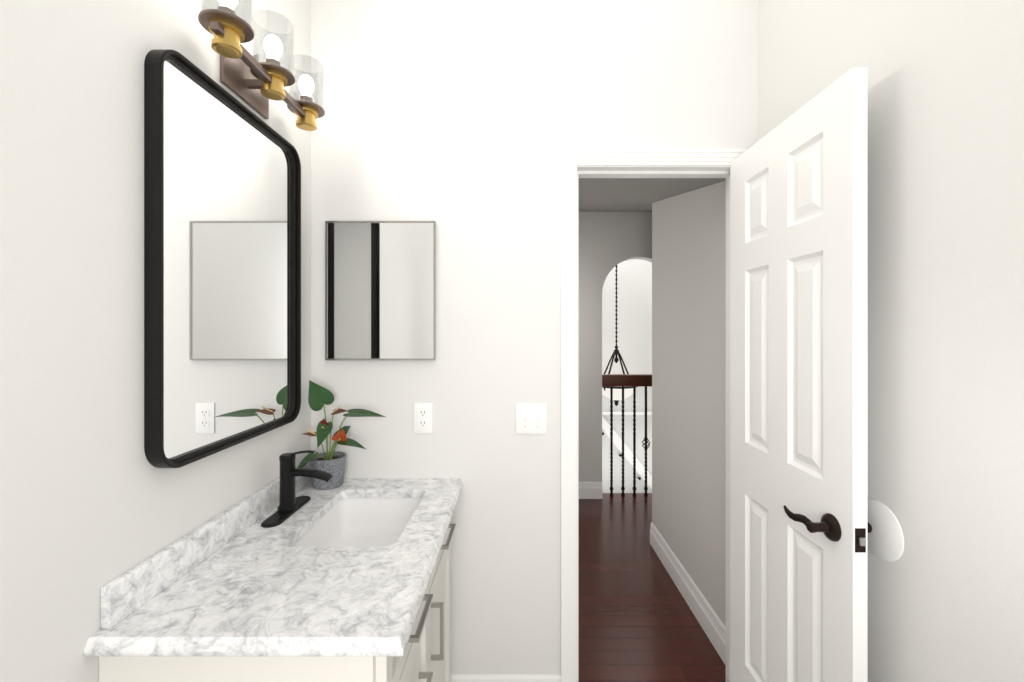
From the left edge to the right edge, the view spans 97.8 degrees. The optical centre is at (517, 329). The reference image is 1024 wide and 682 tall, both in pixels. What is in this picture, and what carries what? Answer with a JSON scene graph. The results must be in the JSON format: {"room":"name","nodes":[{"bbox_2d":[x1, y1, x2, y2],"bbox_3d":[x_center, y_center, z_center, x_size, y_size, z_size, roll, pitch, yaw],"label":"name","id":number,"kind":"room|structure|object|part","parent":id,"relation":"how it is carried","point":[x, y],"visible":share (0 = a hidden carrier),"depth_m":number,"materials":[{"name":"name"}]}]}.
{"room":"bathroom","nodes":[
{"label":"bathroom","id":0,"kind":"room"},
{"bbox_2d":[0,0,310,681],"bbox_3d":[-0.835,-0.070,-0.253,0.120,3.000,4.094,0,0,0],"label":"wall","id":1,"kind":"structure","parent":0,"point":[93,500],"depth_m":0.80,"materials":[{"name":"white paint"}]},
{"bbox_2d":[144,50,300,467],"bbox_3d":[-0.757,-0.153,1.226,0.035,0.910,0.600,0,0,0],"label":"mirror","id":2,"kind":"object","parent":1,"relation":"attached to","point":[222,268],"visible":1,"depth_m":1.11,"materials":[{"name":"black mirror"}]},
{"bbox_2d":[198,0,324,130],"bbox_3d":[-0.704,-0.756,1.258,0.140,0.222,0.509,0,0,0],"label":"wall sconce","id":3,"kind":"object","parent":1,"relation":"attached to","point":[249,79],"depth_m":1.23,"materials":[{"name":"brown metal"}]},
{"bbox_3d":[-0.690,-0.795,1.060,0.047,0.071,0.047,0,0,-12],"label":"wall light bulb","id":4,"kind":"part","parent":3,"relation":"part of","materials":[{"name":"white glass"}]},
{"bbox_3d":[-0.690,-0.795,1.258,0.104,0.144,0.501,0,0,0],"label":"wall light shades","id":5,"kind":"part","parent":3,"relation":"part of","materials":[{"name":"clear glass"}]},
{"bbox_3d":[-0.690,-0.795,1.260,0.047,0.071,0.047,0,0,-12],"label":"wall light bulb","id":6,"kind":"part","parent":3,"relation":"part of","materials":[{"name":"white glass"}]},
{"bbox_3d":[-0.690,-0.795,1.456,0.047,0.071,0.047,0,0,-12],"label":"wall light bulb","id":7,"kind":"part","parent":3,"relation":"part of","materials":[{"name":"white glass"}]},
{"bbox_2d":[311,0,745,673],"bbox_3d":[0.040,-0.070,1.734,1.629,3.000,0.120,0,0,0],"label":"wall","id":8,"kind":"structure","parent":0,"point":[452,119],"depth_m":1.67,"materials":[{"name":"white paint"}]},
{"bbox_2d":[325,221,435,359],"bbox_3d":[-0.510,-0.146,1.665,0.407,0.516,0.018,0,0,0],"label":"mirror","id":9,"kind":"object","parent":8,"relation":"attached to","point":[380,290],"visible":0.96,"depth_m":1.66,"materials":[{"name":"silver metal"}]},
{"bbox_2d":[414,403,431,432],"bbox_3d":[-0.355,0.329,1.670,0.070,0.114,0.008,0,0,0],"label":"outlet","id":10,"kind":"object","parent":8,"relation":"attached to","point":[422,417],"visible":1,"depth_m":1.67,"materials":[{"name":"white plastic"}]},
{"bbox_2d":[451,674,560,681],"bbox_3d":[-0.046,1.360,1.666,0.418,0.140,0.016,0,0,0],"label":"baseboard","id":11,"kind":"structure","parent":8,"relation":"attached to","point":[505,677],"depth_m":1.67,"materials":[{"name":"white paint"}]},
{"bbox_2d":[516,403,546,433],"bbox_3d":[0.050,0.331,1.665,0.116,0.114,0.016,0,0,0],"label":"double light switch","id":12,"kind":"object","parent":8,"relation":"attached to","point":[531,418],"visible":1,"depth_m":1.67,"materials":[{"name":"white plastic"}]},
{"bbox_2d":[561,149,746,681],"bbox_3d":[0.527,0.380,1.734,0.735,2.101,0.158,0,0,0],"label":"door frame","id":13,"kind":"structure","parent":8,"relation":"attached to","point":[576,164],"depth_m":1.66,"materials":[{"name":"white paint"}]},
{"bbox_2d":[730,67,871,681],"bbox_3d":[0.813,0.398,1.368,0.155,2.045,0.630,0,0,0],"label":"door","id":14,"kind":"structure","parent":13,"relation":"attached to","point":[800,527],"depth_m":1.26,"materials":[{"name":"white paint"}]},
{"bbox_2d":[579,212,651,481],"bbox_3d":[1.325,0.210,3.860,3.350,2.440,0.120,0,0,0],"label":"wall","id":15,"kind":"structure","parent":0,"point":[609,242],"depth_m":3.80,"materials":[{"name":"white paint"}]},
{"bbox_2d":[579,482,601,498],"bbox_3d":[0.182,1.360,3.792,1.065,0.140,0.016,0,0,0],"label":"baseboard","id":16,"kind":"structure","parent":15,"relation":"attached to","point":[590,490],"depth_m":3.78,"materials":[{"name":"white paint"}]},
{"bbox_2d":[602,259,651,492],"bbox_3d":[1.300,0.330,5.360,4.600,8.200,0.120,0,0,0],"label":"wall","id":17,"kind":"structure","parent":0,"point":[634,309],"depth_m":5.30,"materials":[{"name":"white paint"}]},
{"bbox_2d":[602,412,651,488],"bbox_3d":[1.275,1.157,5.262,4.250,3.619,0.076,0,0,0],"label":"rail","id":18,"kind":"object","parent":17,"relation":"attached to","point":[628,453],"visible":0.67,"depth_m":5.27,"materials":[{"name":"white paint"}]},
{"bbox_2d":[579,493,725,681],"bbox_3d":[1.325,1.480,2.822,3.590,0.100,2.196,0,0,0],"label":"floor","id":19,"kind":"structure","parent":0,"point":[638,621],"depth_m":2.28,"materials":[{"name":"brown wood"}]},
{"bbox_2d":[602,374,651,495],"bbox_3d":[1.035,0.907,3.862,0.638,1.044,0.068,0,0,0],"label":"rail","id":20,"kind":"object","parent":19,"relation":"on","point":[611,381],"visible":0.77,"depth_m":3.85,"materials":[{"name":"brown wood"}]},
{"bbox_2d":[579,178,725,211],"bbox_3d":[1.325,-0.875,2.857,3.590,0.510,2.126,0,0,0],"label":"ceiling","id":21,"kind":"structure","parent":0,"point":[619,194],"depth_m":2.34,"materials":[{"name":"grey paint"}]},
{"bbox_2d":[746,0,757,148],"bbox_3d":[0.877,-0.070,1.734,0.046,3.000,0.120,0,0,0],"label":"wall","id":22,"kind":"structure","parent":0,"point":[751,72],"depth_m":1.67,"materials":[{"name":"white paint"}]},
{"bbox_2d":[652,0,1023,681],"bbox_3d":[0.960,-0.070,0.350,0.120,3.000,5.300,0,0,0],"label":"wall","id":23,"kind":"structure","parent":0,"point":[945,292],"depth_m":1.00,"materials":[{"name":"white paint"}]},
{"bbox_2d":[650,522,725,665],"bbox_3d":[0.892,1.360,2.397,0.016,0.140,1.206,0,0,0],"label":"baseboard","id":24,"kind":"structure","parent":23,"relation":"attached to","point":[709,621],"depth_m":2.28,"materials":[{"name":"white paint"}]},
{"bbox_2d":[867,500,903,561],"bbox_3d":[0.898,0.498,1.112,0.003,0.140,0.140,0,0,0],"label":"protector","id":25,"kind":"object","parent":23,"relation":"attached to","point":[885,539],"visible":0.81,"depth_m":1.10,"materials":[{"name":"white plastic"}]},
{"bbox_3d":[0.062,1.480,-0.348,1.915,0.100,4.144,0,0,0],"label":"floor","id":26,"kind":"structure","parent":0,"visible":0},
{"bbox_2d":[84,462,462,681],"bbox_3d":[-0.490,0.954,1.235,0.570,0.953,0.876,0,0,0],"label":"bathroom vanity","id":27,"kind":"object","parent":26,"relation":"on","point":[348,580],"visible":0.96,"depth_m":0.96,"materials":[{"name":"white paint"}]},
{"bbox_2d":[261,450,333,527],"bbox_3d":[-0.650,0.462,1.367,0.164,0.186,0.229,0,0,0],"label":"faucet","id":28,"kind":"object","parent":27,"relation":"on","point":[290,503],"visible":0.98,"depth_m":1.35,"materials":[{"name":"black metal"}]},
{"bbox_2d":[298,380,384,489],"bbox_3d":[-0.607,0.365,1.587,0.296,0.378,0.223,0,0,0],"label":"plant","id":29,"kind":"object","parent":27,"relation":"on","point":[332,462],"visible":0.96,"depth_m":1.57,"materials":[{"name":"green plant"}]},
{"bbox_3d":[1.300,-3.820,4.670,4.600,0.100,1.500,0,0,0],"label":"ceiling","id":30,"kind":"structure","parent":0,"visible":0},
{"bbox_2d":[602,265,632,405],"bbox_3d":[1.035,-1.482,4.700,0.443,4.575,0.443,0,0,0],"label":"chandelier","id":31,"kind":"object","parent":30,"relation":"hanging from","point":[617,393],"visible":0.52,"depth_m":4.63,"materials":[{"name":"black metal"}]}
]}

